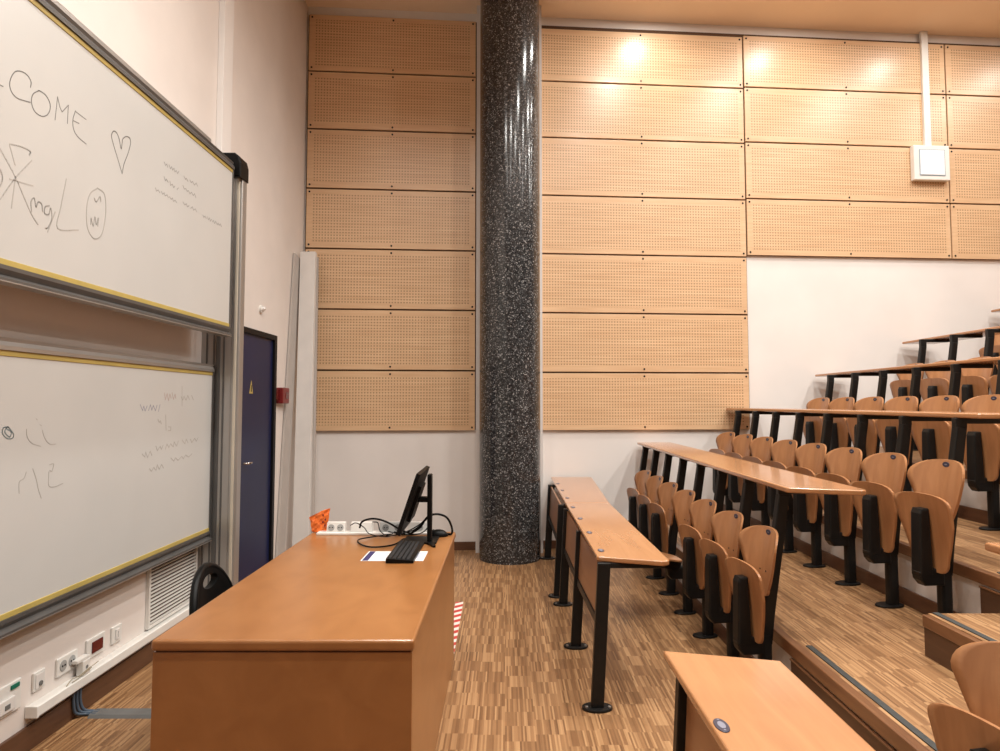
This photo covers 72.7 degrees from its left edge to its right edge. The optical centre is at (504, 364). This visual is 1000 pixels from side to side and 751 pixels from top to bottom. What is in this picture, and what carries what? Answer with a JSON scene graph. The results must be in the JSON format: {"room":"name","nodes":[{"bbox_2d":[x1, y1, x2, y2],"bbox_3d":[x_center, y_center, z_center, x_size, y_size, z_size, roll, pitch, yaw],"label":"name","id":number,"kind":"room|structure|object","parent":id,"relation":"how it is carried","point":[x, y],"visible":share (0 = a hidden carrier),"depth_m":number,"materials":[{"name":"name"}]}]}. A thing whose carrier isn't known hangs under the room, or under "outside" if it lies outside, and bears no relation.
{"room":"lecture hall","nodes":[
{"label":"lecture hall","id":0,"kind":"room"},
{"bbox_2d":[0,0,307,742],"bbox_3d":[-2.190,-1.249,2.304,0.100,5.855,9.859,0,-3,0],"label":"wall","id":1,"kind":"structure","parent":0,"point":[172,45],"depth_m":4.72,"materials":[{"name":"paint"}]},
{"bbox_2d":[0,677,21,719],"bbox_3d":[-2.127,1.437,2.908,0.027,0.130,0.170,0,-3,0],"label":"wall socket","id":2,"kind":"object","parent":1,"relation":"attached to","point":[10,694],"visible":1,"depth_m":2.92,"materials":[{"name":"white plastic"}]},
{"bbox_2d":[31,668,44,692],"bbox_3d":[-2.130,1.443,3.110,0.020,0.085,0.077,0,-3,0],"label":"socket","id":3,"kind":"object","parent":1,"relation":"attached to","point":[38,678],"visible":1,"depth_m":3.10,"materials":[{"name":"white plastic"}]},
{"bbox_2d":[55,648,77,677],"bbox_3d":[-2.132,1.453,3.311,0.016,0.087,0.155,0,-3,0],"label":"double socket","id":4,"kind":"object","parent":1,"relation":"attached to","point":[63,664],"visible":1,"depth_m":3.29,"materials":[{"name":"white plastic"}]},
{"bbox_2d":[0,642,153,750],"bbox_3d":[-2.131,1.622,2.191,0.018,0.110,9.759,0,-3,0],"label":"baseboard","id":5,"kind":"structure","parent":1,"relation":"attached to","point":[27,738],"depth_m":3.33,"materials":[{"name":"brown wood"}]},
{"bbox_2d":[85,631,104,657],"bbox_3d":[-2.131,1.463,3.542,0.019,0.100,0.158,0,-3,0],"label":"socket","id":6,"kind":"object","parent":1,"relation":"attached to","point":[94,645],"visible":0.9,"depth_m":3.53,"materials":[{"name":"white plastic"}]},
{"bbox_2d":[24,604,188,718],"bbox_3d":[-2.111,1.598,3.856,0.058,0.052,1.660,0,-3,0],"label":"cable trunking","id":7,"kind":"object","parent":1,"relation":"attached to","point":[35,709],"visible":0.83,"depth_m":3.53,"materials":[{"name":"white plastic"}]},
{"bbox_2d":[71,654,89,675],"bbox_3d":[-2.107,1.502,3.380,0.038,0.089,0.100,0,-3,0],"label":"power adapter","id":8,"kind":"object","parent":7,"relation":"on","point":[83,662],"visible":0.99,"depth_m":3.37,"materials":[{"name":"white plastic"}]},
{"bbox_2d":[72,688,100,715],"bbox_3d":[-2.077,1.667,3.377,0.125,0.151,0.058,2,-4,-30],"label":"cable bundle","id":9,"kind":"object","parent":7,"relation":"hanging from","point":[77,695],"visible":0.94,"depth_m":3.35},
{"bbox_2d":[145,547,197,629],"bbox_3d":[-2.129,1.402,4.365,0.022,0.385,0.635,0,-3,0],"label":"air vent","id":10,"kind":"object","parent":1,"relation":"in","point":[168,584],"visible":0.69,"depth_m":4.30,"materials":[{"name":"white plastic"}]},
{"bbox_2d":[216,0,233,152],"bbox_3d":[-2.118,-1.091,5.085,0.045,5.855,0.170,0,-3,0],"label":"trim","id":11,"kind":"structure","parent":1,"relation":"attached to","point":[226,7],"depth_m":5.10,"materials":[{"name":"white paint"}]},
{"bbox_2d":[238,326,276,581],"bbox_3d":[-2.108,0.791,5.744,0.064,2.170,0.980,0,-3,0],"label":"door","id":12,"kind":"structure","parent":1,"relation":"in","point":[258,438],"depth_m":5.87,"materials":[{"name":"blue paint"}]},
{"bbox_2d":[276,388,288,403],"bbox_3d":[-2.106,0.293,6.406,0.068,0.150,0.275,0,-3,0],"label":"fire alarm box","id":13,"kind":"object","parent":1,"relation":"attached to","point":[282,394],"visible":0.86,"depth_m":6.36,"materials":[{"name":"red plastic"}]},
{"bbox_2d":[30,549,726,750],"bbox_3d":[-0.354,1.735,2.328,3.572,0.100,10.045,0,-3,0],"label":"floor","id":14,"kind":"structure","parent":0,"point":[514,685],"depth_m":3.90,"materials":[{"name":"wood"}]},
{"bbox_2d":[87,708,150,718],"bbox_3d":[-1.627,1.738,3.392,0.855,0.014,0.094,0,-3,0],"label":"cover","id":15,"kind":"object","parent":14,"relation":"on","point":[104,713],"visible":0.36,"depth_m":3.37,"materials":[{"name":"grey plastic"}]},
{"bbox_2d":[51,0,248,586],"bbox_3d":[-1.991,0.047,2.722,0.298,3.315,4.280,0,-3,0],"label":"frame","id":16,"kind":"object","parent":14,"relation":"on","point":[225,353],"visible":0.36,"depth_m":4.76,"materials":[{"name":"metal"}]},
{"bbox_2d":[0,337,214,639],"bbox_3d":[-2.053,0.493,2.703,0.065,1.213,4.053,0,-3,0],"label":"whiteboard","id":17,"kind":"object","parent":16,"relation":"attached to","point":[106,456],"visible":1,"depth_m":3.36,"materials":[{"name":"plastic"}]},
{"bbox_2d":[0,0,234,336],"bbox_3d":[-1.913,-0.913,2.743,0.065,1.221,3.973,0,-3,0],"label":"whiteboard","id":18,"kind":"object","parent":16,"relation":"attached to","point":[111,199],"visible":1,"depth_m":3.19,"materials":[{"name":"ceramic"}]},
{"bbox_2d":[189,562,232,614],"bbox_3d":[-1.181,1.334,3.179,0.494,0.798,0.445,0,-3,0],"label":"office chair","id":19,"kind":"object","parent":14,"relation":"on","point":[220,582],"visible":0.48,"depth_m":3.17,"materials":[{"name":"black plastic"}]},
{"bbox_2d":[275,253,299,557],"bbox_3d":[-2.125,0.380,6.688,0.020,3.023,0.596,0,-3,0],"label":"plank","id":20,"kind":"object","parent":14,"relation":"on","point":[294,301],"visible":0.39,"depth_m":6.65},
{"bbox_2d":[150,521,455,750],"bbox_3d":[-0.744,1.319,3.209,0.881,0.830,1.922,0,-3,0],"label":"desk","id":21,"kind":"object","parent":14,"relation":"on","point":[321,647],"depth_m":2.28,"materials":[{"name":"laminate"}]},
{"bbox_2d":[309,508,329,531],"bbox_3d":[-1.142,0.955,4.169,0.127,0.137,0.072,0,-3,0],"label":"packet","id":22,"kind":"object","parent":21,"relation":"on","point":[318,521],"visible":0.96,"depth_m":4.16,"materials":[{"name":"plastic"}]},
{"bbox_2d":[361,551,427,560],"bbox_3d":[-0.568,0.990,3.515,0.315,0.001,0.220,0,-3,0],"label":"paper sheet","id":23,"kind":"object","parent":21,"relation":"on","point":[371,555],"visible":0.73,"depth_m":3.50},
{"bbox_2d":[386,540,423,562],"bbox_3d":[-0.520,0.979,3.575,0.136,0.026,0.450,0,-3,0],"label":"keyboard","id":24,"kind":"object","parent":21,"relation":"on","point":[405,551],"visible":1,"depth_m":3.51,"materials":[{"name":"black plastic"}]},
{"bbox_2d":[396,466,438,547],"bbox_3d":[-0.484,0.807,3.896,0.208,0.410,0.470,0,-3,0],"label":"monitor","id":25,"kind":"object","parent":21,"relation":"on","point":[415,496],"visible":0.94,"depth_m":3.84,"materials":[{"name":"black plastic"}]},
{"bbox_2d":[292,251,316,545],"bbox_3d":[-2.009,0.378,6.823,0.162,3.097,0.314,1,-3,-9],"label":"wall pillar","id":26,"kind":"structure","parent":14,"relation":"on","point":[302,464],"depth_m":6.80,"materials":[{"name":"paint"}]},
{"bbox_2d":[311,257,318,532],"bbox_3d":[-1.923,0.402,6.880,0.030,3.054,0.274,1,-3,-15],"label":"batten","id":27,"kind":"object","parent":14,"relation":"on","point":[317,269],"visible":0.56,"depth_m":6.87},
{"bbox_2d":[454,602,462,651],"bbox_3d":[-0.350,1.821,4.755,0.060,0.001,1.101,0,-3,-1],"label":"tape","id":28,"kind":"object","parent":14,"relation":"on","point":[458,605],"visible":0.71,"depth_m":4.92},
{"bbox_2d":[540,477,608,597],"bbox_3d":[0.634,1.528,6.312,0.581,0.763,1.884,0,-3,0],"label":"table","id":29,"kind":"object","parent":14,"relation":"on","point":[570,489],"visible":0.89,"depth_m":6.08,"materials":[{"name":"brown wood"}]},
{"bbox_2d":[553,503,668,713],"bbox_3d":[0.601,1.418,4.374,0.462,0.763,1.985,0,-3,0],"label":"table","id":30,"kind":"object","parent":14,"relation":"on","point":[596,538],"visible":1,"depth_m":3.94,"materials":[{"name":"brown wood"}]},
{"bbox_2d":[627,453,659,530],"bbox_3d":[1.346,1.389,6.568,0.311,1.070,0.399,0,-3,-7],"label":"seat","id":31,"kind":"object","parent":14,"relation":"on","point":[642,476],"visible":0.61,"depth_m":6.58,"materials":[{"name":"black paint"}]},
{"bbox_2d":[636,457,671,579],"bbox_3d":[1.346,1.361,6.066,0.311,1.070,0.399,0,-3,-7],"label":"seat","id":32,"kind":"object","parent":14,"relation":"on","point":[652,483],"visible":0.62,"depth_m":6.07,"materials":[{"name":"black paint"}]},
{"bbox_2d":[648,461,686,595],"bbox_3d":[1.346,1.332,5.564,0.311,1.070,0.399,0,-3,-7],"label":"seat","id":33,"kind":"object","parent":14,"relation":"on","point":[661,515],"visible":0.86,"depth_m":5.54,"materials":[{"name":"black paint"}]},
{"bbox_2d":[661,467,704,614],"bbox_3d":[1.196,1.303,5.043,0.613,1.070,0.399,0,-3,-7],"label":"seat","id":34,"kind":"object","parent":14,"relation":"on","point":[681,500],"visible":0.48,"depth_m":5.07,"materials":[{"name":"black paint"}]},
{"bbox_2d":[678,474,726,638],"bbox_3d":[1.346,1.275,4.559,0.311,1.070,0.399,0,-3,-7],"label":"seat","id":35,"kind":"object","parent":14,"relation":"on","point":[701,511],"visible":0.74,"depth_m":4.53,"materials":[{"name":"black paint"}]},
{"bbox_2d":[699,483,754,656],"bbox_3d":[1.346,1.247,4.057,0.311,1.070,0.399,0,-3,-7],"label":"seat","id":36,"kind":"object","parent":14,"relation":"on","point":[726,526],"visible":0.84,"depth_m":4.03,"materials":[{"name":"black paint"}]},
{"bbox_2d":[724,494,789,659],"bbox_3d":[1.346,1.218,3.555,0.311,1.070,0.399,0,-3,-7],"label":"seat","id":37,"kind":"object","parent":14,"relation":"on","point":[753,581],"visible":0.94,"depth_m":3.53,"materials":[{"name":"black paint"}]},
{"bbox_2d":[637,442,865,495],"bbox_3d":[1.601,0.755,5.327,0.378,0.059,4.063,0,-3,0],"label":"table","id":38,"kind":"object","parent":37,"relation":"attached to","point":[785,482],"visible":1,"depth_m":4.15,"materials":[{"name":"brown wood"}]},
{"bbox_2d":[663,651,874,750],"bbox_3d":[0.656,1.196,0.446,0.428,0.763,3.425,0,-3,0],"label":"table","id":39,"kind":"object","parent":14,"relation":"on","point":[723,703],"visible":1,"depth_m":1.81,"materials":[{"name":"brown wood"}]},
{"bbox_2d":[927,641,999,750],"bbox_3d":[1.354,1.117,1.762,0.311,1.070,0.399,1,-3,-10],"label":"seat","id":40,"kind":"object","parent":14,"relation":"on","point":[975,666],"visible":1,"depth_m":1.89,"materials":[{"name":"brown wood"}]},
{"bbox_2d":[479,0,540,564],"bbox_3d":[0.050,-0.984,6.987,0.616,5.855,0.616,0,-3,0],"label":"column","id":41,"kind":"structure","parent":0,"point":[509,455],"depth_m":6.73,"materials":[{"name":"black stone"}]},
{"bbox_2d":[304,6,999,541],"bbox_3d":[3.430,-0.941,7.730,11.386,5.855,0.120,0,-3,-5],"label":"wall","id":42,"kind":"structure","parent":0,"point":[808,317],"depth_m":7.60,"materials":[{"name":"white paint"}]},
{"bbox_2d":[306,249,474,309],"bbox_3d":[-1.218,-0.907,7.267,1.796,0.629,0.027,0,-3,-5],"label":"acoustic panel","id":43,"kind":"object","parent":42,"relation":"attached to","point":[348,279],"visible":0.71,"depth_m":7.26,"materials":[{"name":"brown wood"}]},
{"bbox_2d":[306,189,474,250],"bbox_3d":[-1.218,-1.553,7.303,1.796,0.630,0.027,0,-3,-5],"label":"acoustic panel","id":44,"kind":"object","parent":42,"relation":"attached to","point":[335,218],"visible":1,"depth_m":7.29,"materials":[{"name":"brown wood"}]},
{"bbox_2d":[305,15,476,429],"bbox_3d":[-1.219,-1.544,7.324,1.820,4.488,0.018,0,-3,-5],"label":"trim","id":45,"kind":"structure","parent":42,"relation":"attached to","point":[475,134],"depth_m":7.32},
{"bbox_2d":[307,129,474,191],"bbox_3d":[-1.218,-2.200,7.340,1.796,0.629,0.027,0,-3,-5],"label":"acoustic panel","id":46,"kind":"object","parent":42,"relation":"attached to","point":[344,159],"visible":1,"depth_m":7.33,"materials":[{"name":"brown wood"}]},
{"bbox_2d":[308,72,475,133],"bbox_3d":[-1.218,-2.840,7.376,1.796,0.617,0.027,0,-3,-5],"label":"acoustic panel","id":47,"kind":"object","parent":42,"relation":"attached to","point":[348,101],"visible":1,"depth_m":7.37,"materials":[{"name":"brown wood"}]},
{"bbox_2d":[309,14,475,76],"bbox_3d":[-1.218,-3.474,7.412,1.796,0.617,0.027,0,-3,-5],"label":"acoustic panel","id":48,"kind":"object","parent":42,"relation":"attached to","point":[357,44],"visible":1,"depth_m":7.40,"materials":[{"name":"brown wood"}]},
{"bbox_2d":[313,371,474,430],"bbox_3d":[-1.218,0.384,7.194,1.796,0.625,0.027,0,-3,-5],"label":"acoustic panel","id":49,"kind":"object","parent":42,"relation":"attached to","point":[346,400],"visible":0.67,"depth_m":7.19,"materials":[{"name":"brown wood"}]},
{"bbox_2d":[317,310,474,369],"bbox_3d":[-1.218,-0.260,7.230,1.796,0.630,0.027,0,-3,-5],"label":"acoustic panel","id":50,"kind":"object","parent":42,"relation":"attached to","point":[347,339],"visible":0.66,"depth_m":7.22,"materials":[{"name":"brown wood"}]},
{"bbox_2d":[454,540,555,549],"bbox_3d":[-0.370,1.918,7.194,3.553,0.085,0.018,0,-3,-5],"label":"baseboard","id":51,"kind":"structure","parent":42,"relation":"attached to","point":[457,545],"depth_m":7.18,"materials":[{"name":"brown wood"}]},
{"bbox_2d":[476,5,542,552],"bbox_3d":[0.045,-0.965,7.317,0.700,5.855,0.222,0,-3,0],"label":"trim","id":52,"kind":"structure","parent":42,"relation":"attached to","point":[478,6],"depth_m":7.20,"materials":[{"name":"white paint"}]},
{"bbox_2d":[542,29,742,87],"bbox_3d":[1.520,-3.432,7.629,2.352,0.587,0.027,0,-3,-5],"label":"acoustic panel","id":53,"kind":"object","parent":42,"relation":"attached to","point":[586,56],"visible":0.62,"depth_m":7.62,"materials":[{"name":"brown wood"}]},
{"bbox_2d":[542,82,743,142],"bbox_3d":[1.520,-2.813,7.594,2.352,0.617,0.027,0,-3,-5],"label":"acoustic panel","id":54,"kind":"object","parent":42,"relation":"attached to","point":[569,110],"visible":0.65,"depth_m":7.58,"materials":[{"name":"brown wood"}]},
{"bbox_2d":[542,138,744,199],"bbox_3d":[1.520,-2.173,7.558,2.352,0.629,0.027,0,-3,-5],"label":"acoustic panel","id":55,"kind":"object","parent":42,"relation":"attached to","point":[578,167],"visible":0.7,"depth_m":7.55,"materials":[{"name":"brown wood"}]},
{"bbox_2d":[542,196,745,256],"bbox_3d":[1.520,-1.527,7.521,2.352,0.630,0.027,0,-3,-5],"label":"acoustic panel","id":56,"kind":"object","parent":42,"relation":"attached to","point":[570,225],"visible":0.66,"depth_m":7.51,"materials":[{"name":"brown wood"}]},
{"bbox_2d":[542,254,746,313],"bbox_3d":[1.520,-0.880,7.485,2.352,0.629,0.027,0,-3,-5],"label":"acoustic panel","id":57,"kind":"object","parent":42,"relation":"attached to","point":[570,283],"visible":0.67,"depth_m":7.48,"materials":[{"name":"brown wood"}]},
{"bbox_2d":[541,25,749,415],"bbox_3d":[1.518,-1.532,7.542,2.376,4.488,0.018,0,-3,-5],"label":"trim","id":58,"kind":"structure","parent":42,"relation":"attached to","point":[542,26],"depth_m":7.57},
{"bbox_2d":[542,313,748,371],"bbox_3d":[1.520,-0.234,7.448,2.352,0.630,0.027,0,-3,-5],"label":"acoustic panel","id":59,"kind":"object","parent":42,"relation":"attached to","point":[570,342],"visible":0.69,"depth_m":7.44,"materials":[{"name":"brown wood"}]},
{"bbox_2d":[543,373,749,429],"bbox_3d":[1.520,0.404,7.412,2.352,0.611,0.027,0,-3,-5],"label":"acoustic panel","id":60,"kind":"object","parent":42,"relation":"attached to","point":[571,401],"visible":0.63,"depth_m":7.40,"materials":[{"name":"brown wood"}]},
{"bbox_2d":[661,568,755,658],"bbox_3d":[1.425,1.809,5.359,0.014,0.095,3.965,0,-3,0],"label":"baseboard","id":61,"kind":"structure","parent":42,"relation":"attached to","point":[719,629],"depth_m":4.91,"materials":[{"name":"brown wood"}]},
{"bbox_2d":[676,544,929,750],"bbox_3d":[1.442,1.360,2.344,0.048,0.064,10.035,0,-3,0],"label":"trim","id":62,"kind":"structure","parent":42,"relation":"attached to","point":[893,733],"depth_m":2.82,"materials":[{"name":"brown wood"}]},
{"bbox_2d":[723,504,957,614],"bbox_3d":[2.380,1.456,5.417,0.014,0.095,4.041,0,-3,0],"label":"baseboard","id":63,"kind":"structure","parent":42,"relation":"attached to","point":[922,604],"depth_m":4.42,"materials":[{"name":"brown wood"}]},
{"bbox_2d":[743,36,944,94],"bbox_3d":[3.910,-3.439,7.821,2.408,0.587,0.027,0,-3,-5],"label":"acoustic panel","id":64,"kind":"object","parent":42,"relation":"attached to","point":[768,62],"visible":1,"depth_m":7.81,"materials":[{"name":"brown wood"}]},
{"bbox_2d":[742,34,948,258],"bbox_3d":[3.909,-2.488,7.788,2.432,2.550,0.018,0,-3,-5],"label":"trim","id":65,"kind":"structure","parent":42,"relation":"attached to","point":[742,34],"depth_m":7.77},
{"bbox_2d":[744,88,946,146],"bbox_3d":[3.910,-2.820,7.786,2.408,0.617,0.027,0,-3,-5],"label":"acoustic panel","id":66,"kind":"object","parent":42,"relation":"attached to","point":[770,115],"visible":0.99,"depth_m":7.77,"materials":[{"name":"brown wood"}]},
{"bbox_2d":[919,31,931,145],"bbox_3d":[4.856,-3.183,7.855,0.080,1.364,0.035,0,-3,-5],"label":"conduit","id":67,"kind":"object","parent":66,"relation":"attached to","point":[923,35],"visible":1,"depth_m":7.84,"materials":[{"name":"white plastic"}]},
{"bbox_2d":[745,143,948,202],"bbox_3d":[3.910,-2.180,7.750,2.408,0.629,0.027,0,-3,-5],"label":"acoustic panel","id":68,"kind":"object","parent":42,"relation":"attached to","point":[772,171],"visible":0.93,"depth_m":7.73,"materials":[{"name":"brown wood"}]},
{"bbox_2d":[910,145,949,181],"bbox_3d":[4.868,-2.300,7.785,0.430,0.405,0.078,0,-3,-5],"label":"panel","id":69,"kind":"object","parent":68,"relation":"attached to","point":[929,163],"visible":1,"depth_m":7.75,"materials":[{"name":"white plastic"}]},
{"bbox_2d":[746,199,950,258],"bbox_3d":[3.910,-1.534,7.713,2.408,0.630,0.027,0,-3,-5],"label":"acoustic panel","id":70,"kind":"object","parent":42,"relation":"attached to","point":[774,227],"visible":1,"depth_m":7.70,"materials":[{"name":"brown wood"}]},
{"bbox_2d":[822,513,999,590],"bbox_3d":[2.397,1.008,2.402,0.048,0.064,10.111,0,-3,0],"label":"trim","id":71,"kind":"structure","parent":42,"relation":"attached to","point":[987,578],"depth_m":3.48,"materials":[{"name":"brown wood"}]},
{"bbox_2d":[943,43,999,259],"bbox_3d":[6.334,-2.477,7.982,2.446,2.550,0.018,0,-3,-5],"label":"trim","id":72,"kind":"structure","parent":42,"relation":"attached to","point":[943,43],"depth_m":7.92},
{"bbox_2d":[944,45,999,96],"bbox_3d":[6.335,-3.428,8.015,2.422,0.587,0.027,0,-3,-5],"label":"acoustic panel","id":73,"kind":"object","parent":42,"relation":"attached to","point":[969,70],"visible":1,"depth_m":7.93,"materials":[{"name":"brown wood"}]},
{"bbox_2d":[958,505,987,524],"bbox_3d":[3.335,1.104,5.475,0.014,0.095,4.117,0,-3,0],"label":"baseboard","id":74,"kind":"structure","parent":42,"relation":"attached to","point":[964,512],"depth_m":4.83,"materials":[{"name":"brown wood"}]},
{"bbox_2d":[946,95,999,149],"bbox_3d":[6.335,-2.809,7.980,2.422,0.617,0.027,0,-3,-5],"label":"acoustic panel","id":75,"kind":"object","parent":42,"relation":"attached to","point":[973,122],"visible":0.91,"depth_m":7.90,"materials":[{"name":"brown wood"}]},
{"bbox_2d":[949,149,999,203],"bbox_3d":[6.335,-2.169,7.944,2.422,0.629,0.027,0,-3,-5],"label":"acoustic panel","id":76,"kind":"object","parent":42,"relation":"attached to","point":[974,174],"visible":0.89,"depth_m":7.86,"materials":[{"name":"brown wood"}]},
{"bbox_2d":[950,204,999,259],"bbox_3d":[6.335,-1.523,7.907,2.422,0.630,0.027,0,-3,-5],"label":"acoustic panel","id":77,"kind":"object","parent":42,"relation":"attached to","point":[975,229],"visible":1,"depth_m":7.82,"materials":[{"name":"brown wood"}]},
{"bbox_2d":[305,0,999,37],"bbox_3d":[3.430,-4.194,2.967,11.340,0.100,10.850,0,-3,0],"label":"ceiling","id":78,"kind":"structure","parent":0,"point":[972,18],"depth_m":7.51,"materials":[{"name":"paint"}]},
{"bbox_2d":[667,524,969,750],"bbox_3d":[1.909,1.510,2.379,0.955,0.355,10.121,0,-3,0],"label":"floor","id":79,"kind":"structure","parent":0,"point":[882,649],"depth_m":3.47,"materials":[{"name":"wood"}]},
{"bbox_2d":[709,415,741,510],"bbox_3d":[2.281,1.056,6.965,0.311,1.070,0.399,0,-3,-7],"label":"seat","id":80,"kind":"object","parent":79,"relation":"on","point":[723,441],"visible":0.38,"depth_m":6.98,"materials":[{"name":"black paint"}]},
{"bbox_2d":[724,416,758,525],"bbox_3d":[2.281,1.028,6.478,0.311,1.070,0.399,0,-3,-7],"label":"seat","id":81,"kind":"object","parent":79,"relation":"on","point":[740,443],"visible":0.53,"depth_m":6.48,"materials":[{"name":"black paint"}]},
{"bbox_2d":[741,417,779,525],"bbox_3d":[2.281,1.001,5.991,0.311,1.070,0.399,0,-3,-7],"label":"seat","id":82,"kind":"object","parent":79,"relation":"on","point":[759,447],"visible":0.56,"depth_m":5.97,"materials":[{"name":"black paint"}]},
{"bbox_2d":[761,418,803,552],"bbox_3d":[2.281,0.973,5.504,0.311,1.070,0.399,0,-3,-7],"label":"seat","id":83,"kind":"object","parent":79,"relation":"on","point":[782,452],"visible":0.49,"depth_m":5.49,"materials":[{"name":"black paint"}]},
{"bbox_2d":[785,420,832,567],"bbox_3d":[2.281,0.946,5.016,0.311,1.070,0.399,0,-3,-7],"label":"seat","id":84,"kind":"object","parent":79,"relation":"on","point":[807,508],"visible":0.78,"depth_m":4.98,"materials":[{"name":"black paint"}]},
{"bbox_2d":[814,422,867,585],"bbox_3d":[2.281,0.918,4.529,0.311,1.070,0.399,0,-3,-7],"label":"seat","id":85,"kind":"object","parent":79,"relation":"on","point":[843,465],"visible":0.84,"depth_m":4.49,"materials":[{"name":"black paint"}]},
{"bbox_2d":[789,658,896,750],"bbox_3d":[1.423,1.566,2.746,0.018,0.284,1.260,0,-3,0],"label":"trim","id":86,"kind":"structure","parent":79,"relation":"attached to","point":[845,713],"depth_m":2.86,"materials":[{"name":"brown wood"}]},
{"bbox_2d":[806,645,937,750],"bbox_3d":[1.495,1.321,2.239,0.030,0.005,2.220,0,-3,0],"label":"trim strip","id":87,"kind":"object","parent":79,"relation":"on","point":[918,733],"visible":1,"depth_m":2.72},
{"bbox_2d":[850,424,911,608],"bbox_3d":[2.281,0.890,4.042,0.311,1.070,0.399,0,-3,-7],"label":"seat","id":88,"kind":"object","parent":79,"relation":"on","point":[884,473],"visible":0.97,"depth_m":4.00,"materials":[{"name":"black paint"}]},
{"bbox_2d":[894,427,966,612],"bbox_3d":[2.281,0.863,3.555,0.311,1.070,0.399,0,-3,-7],"label":"seat","id":89,"kind":"object","parent":79,"relation":"on","point":[928,515],"visible":0.91,"depth_m":3.52,"materials":[{"name":"black paint"}]},
{"bbox_2d":[726,408,999,426],"bbox_3d":[2.580,0.396,5.387,0.409,0.074,4.141,0,-3,0],"label":"table","id":90,"kind":"object","parent":89,"relation":"attached to","point":[959,419],"visible":1,"depth_m":4.36,"materials":[{"name":"brown wood"}]},
{"bbox_2d":[922,612,999,671],"bbox_3d":[2.175,1.250,2.709,0.380,0.200,1.050,0,-3,0],"label":"step","id":91,"kind":"structure","parent":79,"relation":"on","point":[944,633],"depth_m":3.09,"materials":[{"name":"brown wood"}]},
{"bbox_2d":[724,497,999,612],"bbox_3d":[2.865,1.335,2.427,0.955,0.710,10.197,0,-3,0],"label":"floor","id":92,"kind":"structure","parent":0,"point":[970,541],"depth_m":4.03,"materials":[{"name":"wood"}]},
{"bbox_2d":[803,381,833,443],"bbox_3d":[3.252,0.703,7.006,0.311,1.070,0.399,0,-3,-7],"label":"seat","id":93,"kind":"object","parent":92,"relation":"on","point":[812,428],"visible":0.5,"depth_m":7.00,"materials":[{"name":"black paint"}]},
{"bbox_2d":[821,379,858,450],"bbox_3d":[3.252,0.675,6.516,0.311,1.070,0.399,0,-3,-7],"label":"seat","id":94,"kind":"object","parent":92,"relation":"on","point":[840,437],"visible":0.53,"depth_m":6.48,"materials":[{"name":"black paint"}]},
{"bbox_2d":[846,377,887,458],"bbox_3d":[3.252,0.647,6.026,0.311,1.070,0.399,0,-3,-7],"label":"seat","id":95,"kind":"object","parent":92,"relation":"on","point":[872,447],"visible":0.45,"depth_m":6.04,"materials":[{"name":"black paint"}]},
{"bbox_2d":[875,375,920,491],"bbox_3d":[3.252,0.619,5.536,0.311,1.070,0.399,0,-3,-7],"label":"seat","id":96,"kind":"object","parent":92,"relation":"on","point":[887,429],"visible":0.46,"depth_m":5.55,"materials":[{"name":"black paint"}]},
{"bbox_2d":[911,372,960,460],"bbox_3d":[3.252,0.592,5.046,0.311,1.070,0.399,0,-3,-7],"label":"seat","id":97,"kind":"object","parent":92,"relation":"on","point":[931,438],"visible":0.61,"depth_m":5.03,"materials":[{"name":"black paint"}]},
{"bbox_2d":[951,369,999,530],"bbox_3d":[3.252,0.564,4.555,0.311,1.070,0.399,0,-3,-7],"label":"seat","id":98,"kind":"object","parent":92,"relation":"on","point":[982,445],"visible":0.88,"depth_m":4.51,"materials":[{"name":"black paint"}]},
{"bbox_2d":[979,586,999,612],"bbox_3d":[2.378,1.212,2.766,0.018,0.284,1.260,0,-3,0],"label":"trim","id":99,"kind":"structure","parent":92,"relation":"attached to","point":[989,598],"depth_m":3.33,"materials":[{"name":"brown wood"}]},
{"bbox_2d":[827,446,999,510],"bbox_3d":[3.820,1.159,2.475,0.955,1.065,10.274,0,-3,0],"label":"floor","id":100,"kind":"structure","parent":0,"point":[974,499],"depth_m":4.89,"materials":[{"name":"paint"}]},
{"bbox_2d":[890,347,926,450],"bbox_3d":[4.216,0.348,7.019,0.311,1.070,0.399,0,-3,-7],"label":"seat","id":101,"kind":"object","parent":100,"relation":"on","point":[901,387],"visible":0.4,"depth_m":7.04,"materials":[{"name":"black paint"}]},
{"bbox_2d":[920,342,957,400],"bbox_3d":[4.216,0.320,6.530,0.311,1.070,0.399,0,-3,-7],"label":"seat","id":102,"kind":"object","parent":100,"relation":"on","point":[936,383],"visible":0.45,"depth_m":6.55,"materials":[{"name":"black paint"}]},
{"bbox_2d":[959,337,994,411],"bbox_3d":[4.216,0.292,6.041,0.311,1.070,0.399,0,-3,-7],"label":"seat","id":103,"kind":"object","parent":100,"relation":"on","point":[974,381],"visible":0.54,"depth_m":6.03,"materials":[{"name":"black paint"}]},
{"label":"outside","id":104,"kind":"structure","parent":0,"visible":0},
{"bbox_2d":[902,326,999,346],"bbox_3d":[4.571,-0.324,5.505,0.519,0.104,4.295,0,-3,0],"label":"table","id":105,"kind":"object","parent":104,"point":[991,332],"visible":1,"depth_m":6.56,"materials":[{"name":"brown wood"}]},
{"bbox_3d":[4.774,0.984,2.523,0.955,1.420,10.350,0,-3,0],"label":"floor","id":106,"kind":"structure","parent":0,"visible":0},
{"bbox_2d":[979,335,999,375],"bbox_3d":[5.174,-0.006,7.040,0.311,1.070,0.399,0,-3,-7],"label":"seat","id":107,"kind":"object","parent":106,"relation":"on","point":[996,351],"visible":0.27,"depth_m":7.03,"materials":[{"name":"black paint"}]},
{"bbox_3d":[3.252,0.508,3.575,0.311,1.070,0.399,0,-3,-7],"label":"seat","id":108,"kind":"object","parent":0,"visible":0},
{"bbox_2d":[815,357,999,380],"bbox_3d":[3.576,0.036,5.446,0.458,0.089,4.218,0,-3,0],"label":"table","id":109,"kind":"object","parent":108,"relation":"attached to","point":[955,366],"visible":1,"depth_m":5.57,"materials":[{"name":"brown wood"}]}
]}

